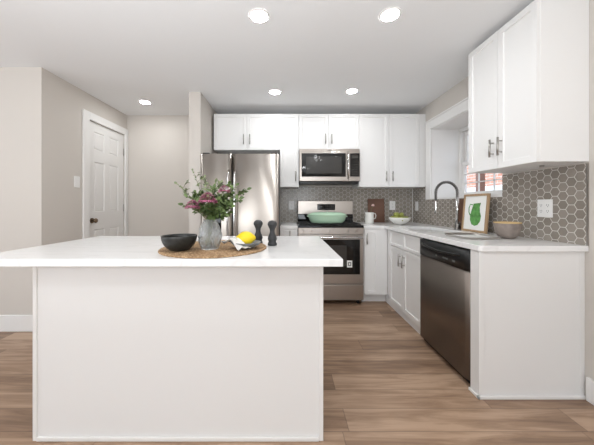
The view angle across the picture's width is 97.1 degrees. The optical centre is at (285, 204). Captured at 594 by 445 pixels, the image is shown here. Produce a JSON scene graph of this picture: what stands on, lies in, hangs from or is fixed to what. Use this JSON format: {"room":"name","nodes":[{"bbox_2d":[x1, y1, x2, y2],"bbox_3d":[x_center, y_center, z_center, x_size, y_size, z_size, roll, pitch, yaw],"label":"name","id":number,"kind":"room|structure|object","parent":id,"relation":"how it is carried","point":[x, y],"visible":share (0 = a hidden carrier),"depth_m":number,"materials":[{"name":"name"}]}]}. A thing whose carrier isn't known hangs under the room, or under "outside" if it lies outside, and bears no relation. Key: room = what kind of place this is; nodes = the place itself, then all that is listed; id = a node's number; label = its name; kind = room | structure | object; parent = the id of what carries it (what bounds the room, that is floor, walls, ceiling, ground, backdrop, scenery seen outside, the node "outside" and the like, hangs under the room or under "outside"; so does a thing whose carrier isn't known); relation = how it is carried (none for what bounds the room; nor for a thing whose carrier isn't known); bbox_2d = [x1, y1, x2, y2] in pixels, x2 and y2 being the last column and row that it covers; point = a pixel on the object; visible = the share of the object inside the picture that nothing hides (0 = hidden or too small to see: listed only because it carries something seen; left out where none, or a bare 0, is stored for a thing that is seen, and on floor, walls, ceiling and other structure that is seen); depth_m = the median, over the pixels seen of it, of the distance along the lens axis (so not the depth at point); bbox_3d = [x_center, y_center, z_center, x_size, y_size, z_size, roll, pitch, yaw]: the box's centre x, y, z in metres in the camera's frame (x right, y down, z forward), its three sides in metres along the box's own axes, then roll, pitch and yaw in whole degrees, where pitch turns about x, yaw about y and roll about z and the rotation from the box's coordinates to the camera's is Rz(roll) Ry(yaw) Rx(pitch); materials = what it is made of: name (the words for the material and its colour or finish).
{"room":"kitchen","nodes":[
{"label":"kitchen","id":0,"kind":"room"},
{"bbox_2d":[0,67,30,314],"bbox_3d":[-3.672,-0.054,2.455,2.655,2.422,0.100,0,0,0],"label":"wall","id":1,"kind":"structure","parent":0,"point":[15,82],"depth_m":2.40,"materials":[{"name":"grey paint"}]},
{"bbox_2d":[0,315,32,331],"bbox_3d":[-3.615,1.082,2.398,2.769,0.150,0.014,0,0,0],"label":"baseboard","id":2,"kind":"structure","parent":1,"relation":"attached to","point":[8,323],"depth_m":2.39,"materials":[{"name":"white paint"}]},
{"bbox_2d":[31,67,126,314],"bbox_3d":[-2.295,-0.054,3.053,0.100,2.422,1.295,0,0,0],"label":"wall","id":3,"kind":"structure","parent":0,"point":[57,105],"depth_m":2.57,"materials":[{"name":"grey paint"}]},
{"bbox_2d":[74,176,79,187],"bbox_3d":[-2.240,-0.248,2.810,0.009,0.120,0.076,0,0,0],"label":"light switch","id":4,"kind":"object","parent":3,"relation":"attached to","point":[76,178],"visible":1,"depth_m":2.81,"materials":[{"name":"white plastic"}]},
{"bbox_2d":[82,109,127,238],"bbox_3d":[-2.235,0.049,3.291,0.020,2.217,0.812,0,0,0],"label":"trim","id":5,"kind":"structure","parent":3,"relation":"attached to","point":[87,116],"depth_m":2.95,"materials":[{"name":"white paint"}]},
{"bbox_2d":[90,121,123,236],"bbox_3d":[-2.240,0.090,3.308,0.103,2.118,0.660,0,0,0],"label":"door","id":6,"kind":"structure","parent":3,"relation":"in","point":[106,145],"depth_m":3.28,"materials":[{"name":"white paint"}]},
{"bbox_2d":[189,92,217,235],"bbox_3d":[-1.020,-0.054,3.315,0.130,2.422,0.770,0,0,0],"label":"wall partition","id":7,"kind":"structure","parent":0,"point":[201,113],"depth_m":2.93,"materials":[{"name":"grey paint"}]},
{"bbox_2d":[206,184,222,207],"bbox_3d":[-0.381,0.053,1.370,0.080,0.334,0.110,0,0,-42],"label":"greenery sprig","id":8,"kind":"object","parent":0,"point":[213,188],"visible":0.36,"depth_m":1.35,"materials":[{"name":"green plant"}]},
{"bbox_2d":[214,199,234,218],"bbox_3d":[-0.339,0.094,1.329,0.191,0.251,0.094,0,0,21],"label":"greenery sprig","id":9,"kind":"object","parent":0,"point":[229,205],"visible":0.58,"depth_m":1.32,"materials":[{"name":"green plant"}]},
{"bbox_2d":[127,115,387,286],"bbox_3d":[-0.077,-0.054,3.760,4.535,2.422,0.120,0,0,0],"label":"wall","id":10,"kind":"structure","parent":0,"point":[158,145],"depth_m":3.70,"materials":[{"name":"grey paint"}]},
{"bbox_2d":[214,114,279,154],"bbox_3d":[-0.501,-0.936,3.507,0.848,0.462,0.384,0,0,0],"label":"upper cabinet","id":11,"kind":"object","parent":10,"relation":"attached to","point":[233,133],"visible":0.9,"depth_m":3.36,"materials":[{"name":"white paint"}]},
{"bbox_2d":[280,114,298,188],"bbox_3d":[0.044,-0.699,3.507,0.240,0.936,0.384,0,0,0],"label":"upper cabinet","id":12,"kind":"object","parent":10,"relation":"attached to","point":[289,123],"visible":1,"depth_m":3.36,"materials":[{"name":"white paint"}]},
{"bbox_2d":[299,114,358,148],"bbox_3d":[0.549,-0.939,3.507,0.768,0.456,0.384,0,0,0],"label":"upper cabinet","id":13,"kind":"object","parent":10,"relation":"attached to","point":[316,131],"visible":0.79,"depth_m":3.36,"materials":[{"name":"white paint"}]},
{"bbox_2d":[299,149,359,184],"bbox_3d":[0.549,-0.489,3.474,0.762,0.439,0.448,0,0,0],"label":"microwave","id":14,"kind":"object","parent":13,"relation":"attached to","point":[316,166],"visible":0.97,"depth_m":3.29,"materials":[{"name":"silver metal"}]},
{"bbox_2d":[281,187,411,221],"bbox_3d":[0.859,-0.009,3.696,1.860,0.500,0.007,0,0,0],"label":"tile backsplash","id":15,"kind":"structure","parent":10,"relation":"attached to","point":[402,198],"depth_m":3.69,"materials":[{"name":"grey tile"}]},
{"bbox_2d":[289,201,293,209],"bbox_3d":[0.078,0.002,3.688,0.078,0.125,0.008,0,0,0],"label":"outlet","id":16,"kind":"object","parent":15,"relation":"attached to","point":[291,203],"visible":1,"depth_m":3.69,"materials":[{"name":"white plastic"}]},
{"bbox_2d":[390,201,394,209],"bbox_3d":[1.498,0.007,3.688,0.078,0.125,0.008,0,0,0],"label":"outlet","id":17,"kind":"object","parent":15,"relation":"attached to","point":[392,203],"visible":1,"depth_m":3.69,"materials":[{"name":"white plastic"}]},
{"bbox_2d":[352,114,425,188],"bbox_3d":[1.361,-0.699,3.507,0.853,0.936,0.384,0,0,0],"label":"upper cabinet","id":18,"kind":"object","parent":10,"relation":"attached to","point":[392,147],"visible":0.97,"depth_m":3.36,"materials":[{"name":"white paint"}]},
{"bbox_2d":[0,0,533,114],"bbox_3d":[-1.425,-1.315,0.100,7.350,0.100,7.600,0,0,0],"label":"ceiling","id":19,"kind":"structure","parent":0,"point":[121,53],"depth_m":2.12,"materials":[{"name":"white paint"}]},
{"bbox_2d":[139,100,151,103],"bbox_3d":[-1.730,-1.262,3.218,0.144,0.006,0.144,0,0,0],"label":"recessed light","id":20,"kind":"object","parent":19,"relation":"in","point":[140,101],"visible":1,"depth_m":3.22,"materials":[{"name":"white"}]},
{"bbox_2d":[248,8,269,23],"bbox_3d":[-0.180,-1.262,1.754,0.144,0.006,0.144,0,0,0],"label":"recessed light","id":21,"kind":"object","parent":19,"relation":"in","point":[256,15],"visible":1,"depth_m":1.74,"materials":[{"name":"white paint"}]},
{"bbox_2d":[251,11,266,21],"bbox_3d":[-0.180,-1.262,1.754,0.111,0.004,0.111,0,0,0],"label":"diffuser","id":22,"kind":"object","parent":21,"relation":"attached to","point":[256,16],"depth_m":1.75,"materials":[{"name":"white plastic"}]},
{"bbox_2d":[269,89,280,94],"bbox_3d":[-0.123,-1.262,2.933,0.144,0.006,0.144,0,0,0],"label":"recessed light","id":23,"kind":"object","parent":19,"relation":"in","point":[273,91],"visible":1,"depth_m":2.93,"materials":[{"name":"white plastic"}]},
{"bbox_2d":[270,90,279,93],"bbox_3d":[-0.123,-1.262,2.933,0.111,0.004,0.111,0,0,0],"label":"diffuser","id":24,"kind":"object","parent":23,"relation":"attached to","point":[271,91],"depth_m":2.92,"materials":[{"name":"white plastic"}]},
{"bbox_2d":[345,88,358,93],"bbox_3d":[0.732,-1.262,2.907,0.144,0.006,0.144,0,0,0],"label":"recessed light","id":25,"kind":"object","parent":19,"relation":"in","point":[351,90],"visible":1,"depth_m":2.90,"materials":[{"name":"white"}]},
{"bbox_2d":[347,89,356,93],"bbox_3d":[0.732,-1.262,2.907,0.111,0.004,0.111,0,0,0],"label":"diffuser","id":26,"kind":"object","parent":25,"relation":"attached to","point":[349,91],"depth_m":2.91,"materials":[{"name":"white plastic"}]},
{"bbox_2d":[379,7,401,22],"bbox_3d":[0.692,-1.262,1.744,0.144,0.006,0.144,0,0,0],"label":"recessed light","id":27,"kind":"object","parent":19,"relation":"in","point":[390,14],"visible":1,"depth_m":1.73,"materials":[{"name":"white"}]},
{"bbox_2d":[381,9,398,20],"bbox_3d":[0.692,-1.262,1.744,0.111,0.004,0.111,0,0,0],"label":"diffuser","id":28,"kind":"object","parent":27,"relation":"attached to","point":[387,14],"depth_m":1.73,"materials":[{"name":"white plastic"}]},
{"bbox_2d":[0,287,593,444],"bbox_3d":[-1.425,1.207,0.100,7.350,0.100,7.600,0,0,0],"label":"floor","id":29,"kind":"structure","parent":0,"point":[384,384],"depth_m":1.54,"materials":[{"name":"brown wood"}]},
{"bbox_2d":[33,267,322,441],"bbox_3d":[-0.529,0.717,1.634,1.425,0.880,0.712,0,0,0],"label":"kitchen island","id":30,"kind":"object","parent":29,"relation":"on","point":[121,354],"visible":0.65,"depth_m":1.29,"materials":[{"name":"white paint"}]},
{"bbox_2d":[0,236,342,266],"bbox_3d":[-0.602,0.259,1.609,1.716,0.034,0.873,0,0,0],"label":"island countertop","id":31,"kind":"structure","parent":30,"relation":"on","point":[98,251],"depth_m":1.23,"materials":[{"name":"white stone"}]},
{"bbox_2d":[158,240,266,258],"bbox_3d":[-0.396,0.237,1.463,0.574,0.010,0.574,0,0,0],"label":"placemat","id":32,"kind":"object","parent":31,"relation":"on","point":[228,249],"visible":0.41,"depth_m":1.30,"materials":[{"name":"brown wicker"}]},
{"bbox_2d":[161,233,196,250],"bbox_3d":[-0.546,0.193,1.342,0.174,0.076,0.174,0,0,0],"label":"bowl","id":33,"kind":"object","parent":32,"relation":"on","point":[185,241],"visible":1,"depth_m":1.28,"materials":[{"name":"black ceramic"}]},
{"bbox_2d":[198,219,221,249],"bbox_3d":[-0.404,0.153,1.385,0.125,0.156,0.127,0,0,0],"label":"vase","id":34,"kind":"object","parent":32,"relation":"on","point":[209,234],"visible":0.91,"depth_m":1.34,"materials":[{"name":"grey glass"}]},
{"bbox_2d":[174,180,204,216],"bbox_3d":[-0.493,0.042,1.372,0.198,0.355,0.061,0,0,5],"label":"greenery sprig","id":35,"kind":"object","parent":34,"relation":"in","point":[180,186],"visible":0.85,"depth_m":1.38,"materials":[{"name":"green plant"}]},
{"bbox_2d":[178,198,206,219],"bbox_3d":[-0.459,0.091,1.345,0.179,0.257,0.096,0,0,0],"label":"greenery sprig","id":36,"kind":"object","parent":34,"relation":"in","point":[196,200],"visible":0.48,"depth_m":1.33,"materials":[{"name":"green plant"}]},
{"bbox_2d":[184,192,203,206],"bbox_3d":[-0.469,0.077,1.373,0.101,0.285,0.102,0,0,39],"label":"greenery sprig","id":37,"kind":"object","parent":34,"relation":"in","point":[185,195],"visible":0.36,"depth_m":1.36,"materials":[{"name":"green plant"}]},
{"bbox_2d":[185,200,206,218],"bbox_3d":[-0.442,0.098,1.299,0.078,0.244,0.189,0,0,0],"label":"flower","id":38,"kind":"object","parent":34,"relation":"in","point":[193,201],"visible":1,"depth_m":1.24,"materials":[{"name":"pink plant"}]},
{"bbox_2d":[190,190,208,219],"bbox_3d":[-0.451,0.068,1.429,0.156,0.304,0.084,0,0,16],"label":"greenery sprig","id":39,"kind":"object","parent":34,"relation":"in","point":[194,191],"visible":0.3,"depth_m":1.44,"materials":[{"name":"green plant"}]},
{"bbox_2d":[191,169,207,205],"bbox_3d":[-0.442,0.009,1.435,0.166,0.422,0.066,0,0,19],"label":"greenery sprig","id":40,"kind":"object","parent":34,"relation":"in","point":[198,184],"visible":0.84,"depth_m":1.43,"materials":[{"name":"green plant"}]},
{"bbox_2d":[194,203,214,217],"bbox_3d":[-0.406,0.104,1.345,0.109,0.231,0.148,0,0,0],"label":"greenery sprig","id":41,"kind":"object","parent":34,"relation":"in","point":[202,207],"visible":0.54,"depth_m":1.32,"materials":[{"name":"green plant"}]},
{"bbox_2d":[200,175,213,202],"bbox_3d":[-0.438,0.022,1.444,0.060,0.395,0.159,0,0,-31],"label":"greenery sprig","id":42,"kind":"object","parent":34,"relation":"in","point":[204,176],"visible":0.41,"depth_m":1.47,"materials":[{"name":"green plant"}]},
{"bbox_2d":[198,192,217,213],"bbox_3d":[-0.375,0.080,1.305,0.100,0.280,0.197,0,0,0],"label":"flower","id":43,"kind":"object","parent":34,"relation":"in","point":[213,199],"visible":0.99,"depth_m":1.24,"materials":[{"name":"pink plant"}]},
{"bbox_2d":[202,193,222,220],"bbox_3d":[-0.369,0.081,1.318,0.121,0.278,0.139,0,0,0],"label":"greenery sprig","id":44,"kind":"object","parent":34,"relation":"in","point":[218,198],"visible":0.69,"depth_m":1.30,"materials":[{"name":"green plant"}]},
{"bbox_2d":[210,178,224,197],"bbox_3d":[-0.399,0.033,1.436,0.137,0.373,0.101,0,0,0],"label":"greenery sprig","id":45,"kind":"object","parent":34,"relation":"in","point":[219,183],"visible":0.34,"depth_m":1.44,"materials":[{"name":"green plant"}]},
{"bbox_2d":[209,203,228,220],"bbox_3d":[-0.349,0.104,1.325,0.113,0.231,0.198,0,0,-15],"label":"greenery sprig","id":46,"kind":"object","parent":34,"relation":"in","point":[218,210],"visible":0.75,"depth_m":1.29,"materials":[{"name":"green plant"}]},
{"bbox_2d":[202,194,243,214],"bbox_3d":[-0.322,0.082,1.354,0.224,0.276,0.087,0,0,0],"label":"greenery sprig","id":47,"kind":"object","parent":34,"relation":"in","point":[236,195],"visible":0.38,"depth_m":1.34,"materials":[{"name":"green plant"}]},
{"bbox_2d":[216,185,229,206],"bbox_3d":[-0.336,0.060,1.347,0.065,0.319,0.179,0,0,-34],"label":"flower","id":48,"kind":"object","parent":34,"relation":"in","point":[223,190],"visible":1,"depth_m":1.30,"materials":[{"name":"pink plant"}]},
{"bbox_2d":[220,191,234,202],"bbox_3d":[-0.362,0.069,1.426,0.151,0.301,0.131,0,0,0],"label":"greenery sprig","id":49,"kind":"object","parent":34,"relation":"in","point":[229,195],"visible":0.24,"depth_m":1.42,"materials":[{"name":"green plant"}]},
{"bbox_2d":[223,181,238,201],"bbox_3d":[-0.338,0.045,1.409,0.160,0.349,0.093,0,0,0],"label":"greenery sprig","id":50,"kind":"object","parent":34,"relation":"in","point":[231,193],"visible":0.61,"depth_m":1.43,"materials":[{"name":"green plant"}]},
{"bbox_2d":[224,187,250,211],"bbox_3d":[-0.309,0.062,1.397,0.236,0.315,0.093,0,0,16],"label":"greenery sprig","id":51,"kind":"object","parent":34,"relation":"in","point":[243,191],"visible":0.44,"depth_m":1.39,"materials":[{"name":"green plant"}]},
{"bbox_2d":[231,240,260,248],"bbox_3d":[-0.213,0.214,1.405,0.164,0.035,0.164,0,0,0],"label":"dish","id":52,"kind":"object","parent":32,"relation":"on","point":[255,243],"visible":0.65,"depth_m":1.36,"materials":[{"name":"grey ceramic"}]},
{"bbox_2d":[221,238,250,250],"bbox_3d":[-0.265,0.198,1.373,0.151,0.054,0.090,0,0,39],"label":"napkin","id":53,"kind":"object","parent":52,"relation":"on","point":[234,240],"visible":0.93,"depth_m":1.35,"materials":[{"name":"white fabric"}]},
{"bbox_2d":[236,231,255,243],"bbox_3d":[-0.216,0.178,1.410,0.089,0.073,0.082,0,0,29],"label":"lemon","id":54,"kind":"object","parent":52,"relation":"on","point":[247,237],"visible":0.84,"depth_m":1.38,"materials":[{"name":"yellow food"}]},
{"bbox_2d":[254,220,262,242],"bbox_3d":[-0.172,0.167,1.620,0.057,0.150,0.057,0,0,0],"label":"pepper mill","id":55,"kind":"object","parent":32,"relation":"on","point":[258,224],"visible":0.8,"depth_m":1.60,"materials":[{"name":"grey wood"}]},
{"bbox_2d":[268,220,276,245],"bbox_3d":[-0.082,0.167,1.568,0.057,0.150,0.057,0,0,0],"label":"pepper mill","id":56,"kind":"object","parent":31,"relation":"on","point":[272,224],"visible":1,"depth_m":1.55,"materials":[{"name":"grey wood"}]},
{"bbox_2d":[201,153,279,235],"bbox_3d":[-0.503,0.290,3.217,0.850,1.723,0.886,0,0,0],"label":"refrigerator","id":57,"kind":"object","parent":29,"relation":"on","point":[260,172],"visible":0.4,"depth_m":2.84,"materials":[{"name":"grey metal"}]},
{"bbox_2d":[280,229,296,235],"bbox_3d":[0.033,0.718,3.358,0.205,0.879,0.680,0,0,0],"label":"base cabinet","id":58,"kind":"object","parent":29,"relation":"on","point":[283,232],"visible":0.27,"depth_m":3.06,"materials":[{"name":"white paint"}]},
{"bbox_2d":[280,222,297,228],"bbox_3d":[0.033,0.259,3.372,0.208,0.034,0.654,0,0,0],"label":"countertop","id":59,"kind":"structure","parent":58,"relation":"on","point":[284,225],"depth_m":3.09,"materials":[{"name":"white stone"}]},
{"bbox_2d":[296,201,363,302],"bbox_3d":[0.530,0.549,3.325,0.778,1.215,0.700,0,0,0],"label":"range","id":60,"kind":"object","parent":29,"relation":"on","point":[346,239],"visible":0.75,"depth_m":3.04,"materials":[{"name":"silver metal"}]},
{"bbox_2d":[307,210,346,222],"bbox_3d":[0.505,0.141,3.220,0.502,0.154,0.265,0,0,0],"label":"casserole dish","id":61,"kind":"object","parent":60,"relation":"on","point":[314,217],"visible":1,"depth_m":3.12,"materials":[{"name":"green ceramic"}]},
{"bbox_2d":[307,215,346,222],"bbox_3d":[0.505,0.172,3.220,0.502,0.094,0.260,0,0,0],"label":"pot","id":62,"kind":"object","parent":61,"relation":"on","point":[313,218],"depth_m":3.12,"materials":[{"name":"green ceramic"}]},
{"bbox_2d":[296,222,363,227],"bbox_3d":[0.521,0.250,3.317,0.760,0.028,0.567,0,0,0],"label":"cooktop","id":63,"kind":"object","parent":60,"relation":"in","point":[300,224],"depth_m":3.03,"materials":[{"name":"black glass"}]},
{"bbox_2d":[361,229,386,300],"bbox_3d":[1.052,0.718,3.358,0.288,0.879,0.680,0,0,0],"label":"base cabinet","id":64,"kind":"object","parent":29,"relation":"on","point":[375,240],"visible":0.66,"depth_m":3.06,"materials":[{"name":"white paint"}]},
{"bbox_2d":[386,230,440,333],"bbox_3d":[1.458,0.718,2.705,0.660,0.879,0.886,0,0,0],"label":"base cabinet","id":65,"kind":"object","parent":29,"relation":"on","point":[403,295],"visible":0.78,"depth_m":2.58,"materials":[{"name":"white paint"}]},
{"bbox_2d":[356,222,588,251],"bbox_3d":[1.347,0.259,2.623,0.882,0.034,2.150,0,0,0],"label":"countertop","id":66,"kind":"structure","parent":65,"relation":"on","point":[519,244],"depth_m":1.74,"materials":[{"name":"white stone"}]},
{"bbox_2d":[364,212,375,223],"bbox_3d":[1.085,0.169,3.396,0.134,0.145,0.120,0,0,38],"label":"pitcher","id":67,"kind":"object","parent":66,"relation":"on","point":[369,216],"visible":1,"depth_m":3.36,"materials":[{"name":"white ceramic"}]},
{"bbox_2d":[367,199,384,221],"bbox_3d":[1.261,0.077,3.667,0.232,0.329,0.044,0,0,0],"label":"cutting board","id":68,"kind":"object","parent":66,"relation":"on","point":[378,208],"visible":0.76,"depth_m":3.66,"materials":[{"name":"brown wood"}]},
{"bbox_2d":[389,217,410,224],"bbox_3d":[1.392,0.197,3.210,0.252,0.090,0.252,0,0,0],"label":"fruit bowl","id":69,"kind":"object","parent":66,"relation":"on","point":[398,221],"visible":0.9,"depth_m":3.13,"materials":[{"name":"white ceramic"}]},
{"bbox_2d":[418,230,439,231],"bbox_3d":[1.435,0.374,2.645,0.362,0.194,0.582,0,0,0],"label":"sink","id":70,"kind":"object","parent":66,"relation":"in","point":[418,230],"visible":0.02,"depth_m":2.93,"materials":[{"name":"grey metal"}]},
{"bbox_2d":[434,181,460,229],"bbox_3d":[1.601,0.000,2.571,0.259,0.483,0.118,0,0,0],"label":"faucet","id":71,"kind":"object","parent":66,"relation":"on","point":[457,223],"visible":1,"depth_m":2.59,"materials":[{"name":"silver metal"}]},
{"bbox_2d":[459,199,463,227],"bbox_3d":[1.762,0.091,2.585,0.040,0.302,0.170,0,0,0],"label":"cutting board","id":72,"kind":"object","parent":66,"relation":"on","point":[461,200],"visible":0.22,"depth_m":2.63,"materials":[{"name":"brown wood"}]},
{"bbox_2d":[444,233,501,239],"bbox_3d":[1.390,0.233,1.965,0.282,0.016,0.282,0,0,0],"label":"serving tray","id":73,"kind":"object","parent":66,"relation":"on","point":[473,236],"visible":1,"depth_m":1.97,"materials":[{"name":"white"}]},
{"bbox_2d":[456,235,487,236],"bbox_3d":[1.390,0.239,1.965,0.270,0.004,0.270,0,0,0],"label":"tray","id":74,"kind":"object","parent":73,"relation":"on","point":[456,235],"depth_m":1.98,"materials":[{"name":"white"}]},
{"bbox_2d":[461,193,490,233],"bbox_3d":[1.701,0.072,2.357,0.049,0.342,0.305,0,0,0],"label":"picture frame","id":75,"kind":"object","parent":66,"relation":"on","point":[476,207],"visible":1,"depth_m":2.34,"materials":[{"name":"white paper"}]},
{"bbox_2d":[493,221,521,238],"bbox_3d":[1.605,0.182,1.900,0.162,0.118,0.162,0,0,0],"label":"bowl","id":76,"kind":"object","parent":66,"relation":"on","point":[504,229],"visible":0.98,"depth_m":1.85,"materials":[{"name":"beige ceramic"}]},
{"bbox_2d":[420,238,470,384],"bbox_3d":[1.433,0.719,1.952,0.614,0.876,0.601,0,0,0],"label":"dishwasher","id":77,"kind":"object","parent":29,"relation":"on","point":[445,269],"visible":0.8,"depth_m":1.85,"materials":[{"name":"silver metal"}]},
{"bbox_2d":[468,250,585,399],"bbox_3d":[1.466,0.718,1.600,0.646,0.879,0.088,0,0,0],"label":"end panel","id":78,"kind":"object","parent":29,"relation":"on","point":[528,308],"visible":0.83,"depth_m":1.57,"materials":[{"name":"white paint"}]},
{"bbox_2d":[415,0,593,395],"bbox_3d":[1.990,-0.054,0.050,0.400,2.422,7.300,0,0,0],"label":"wall","id":79,"kind":"structure","parent":0,"point":[459,92],"depth_m":1.54,"materials":[{"name":"grey paint"}]},
{"bbox_2d":[412,189,412,221],"bbox_3d":[1.779,0.007,3.688,0.006,0.470,0.008,0,0,0],"label":"trim","id":80,"kind":"structure","parent":79,"relation":"attached to","point":[412,189],"depth_m":3.68,"materials":[{"name":"white plastic"}]},
{"bbox_2d":[425,97,467,199],"bbox_3d":[1.777,-0.559,2.740,0.026,0.983,1.200,0,0,0],"label":"trim","id":81,"kind":"structure","parent":79,"relation":"attached to","point":[460,107],"depth_m":3.17,"materials":[{"name":"white paint"}]},
{"bbox_2d":[431,110,502,198],"bbox_3d":[1.949,-0.500,2.690,0.342,0.865,1.060,0,0,0],"label":"trim","id":82,"kind":"structure","parent":79,"relation":"attached to","point":[445,137],"depth_m":3.21,"materials":[{"name":"white paint"}]},
{"bbox_2d":[459,126,501,196],"bbox_3d":[2.155,-0.500,2.690,0.070,0.865,1.060,0,0,0],"label":"window","id":83,"kind":"structure","parent":79,"relation":"in","point":[469,183],"depth_m":3.04,"materials":[{"name":"glass"}]},
{"bbox_2d":[413,164,585,245],"bbox_3d":[1.786,-0.004,2.622,0.007,0.490,2.133,0,0,0],"label":"tile backsplash","id":84,"kind":"structure","parent":79,"relation":"attached to","point":[566,185],"depth_m":1.87,"materials":[{"name":"grey tile"}]},
{"bbox_2d":[537,199,552,217],"bbox_3d":[1.778,0.023,1.800,0.008,0.122,0.104,0,0,0],"label":"outlet","id":85,"kind":"object","parent":84,"relation":"attached to","point":[545,206],"visible":1,"depth_m":1.79,"materials":[{"name":"white plastic"}]},
{"bbox_2d":[468,0,588,172],"bbox_3d":[1.616,-0.740,1.836,0.346,0.965,0.582,0,0,0],"label":"upper cabinet","id":86,"kind":"object","parent":79,"relation":"attached to","point":[528,82],"visible":1,"depth_m":1.58,"materials":[{"name":"white paint"}]},
{"bbox_2d":[586,163,588,245],"bbox_3d":[1.785,-0.002,1.550,0.008,0.488,0.007,0,0,0],"label":"trim","id":87,"kind":"structure","parent":79,"relation":"attached to","point":[587,164],"depth_m":1.55,"materials":[{"name":"grey paint"}]},
{"bbox_2d":[586,377,593,404],"bbox_3d":[1.782,1.087,-1.024,0.016,0.140,5.152,0,0,0],"label":"baseboard","id":88,"kind":"structure","parent":79,"relation":"attached to","point":[589,382],"depth_m":1.53,"materials":[{"name":"white paint"}]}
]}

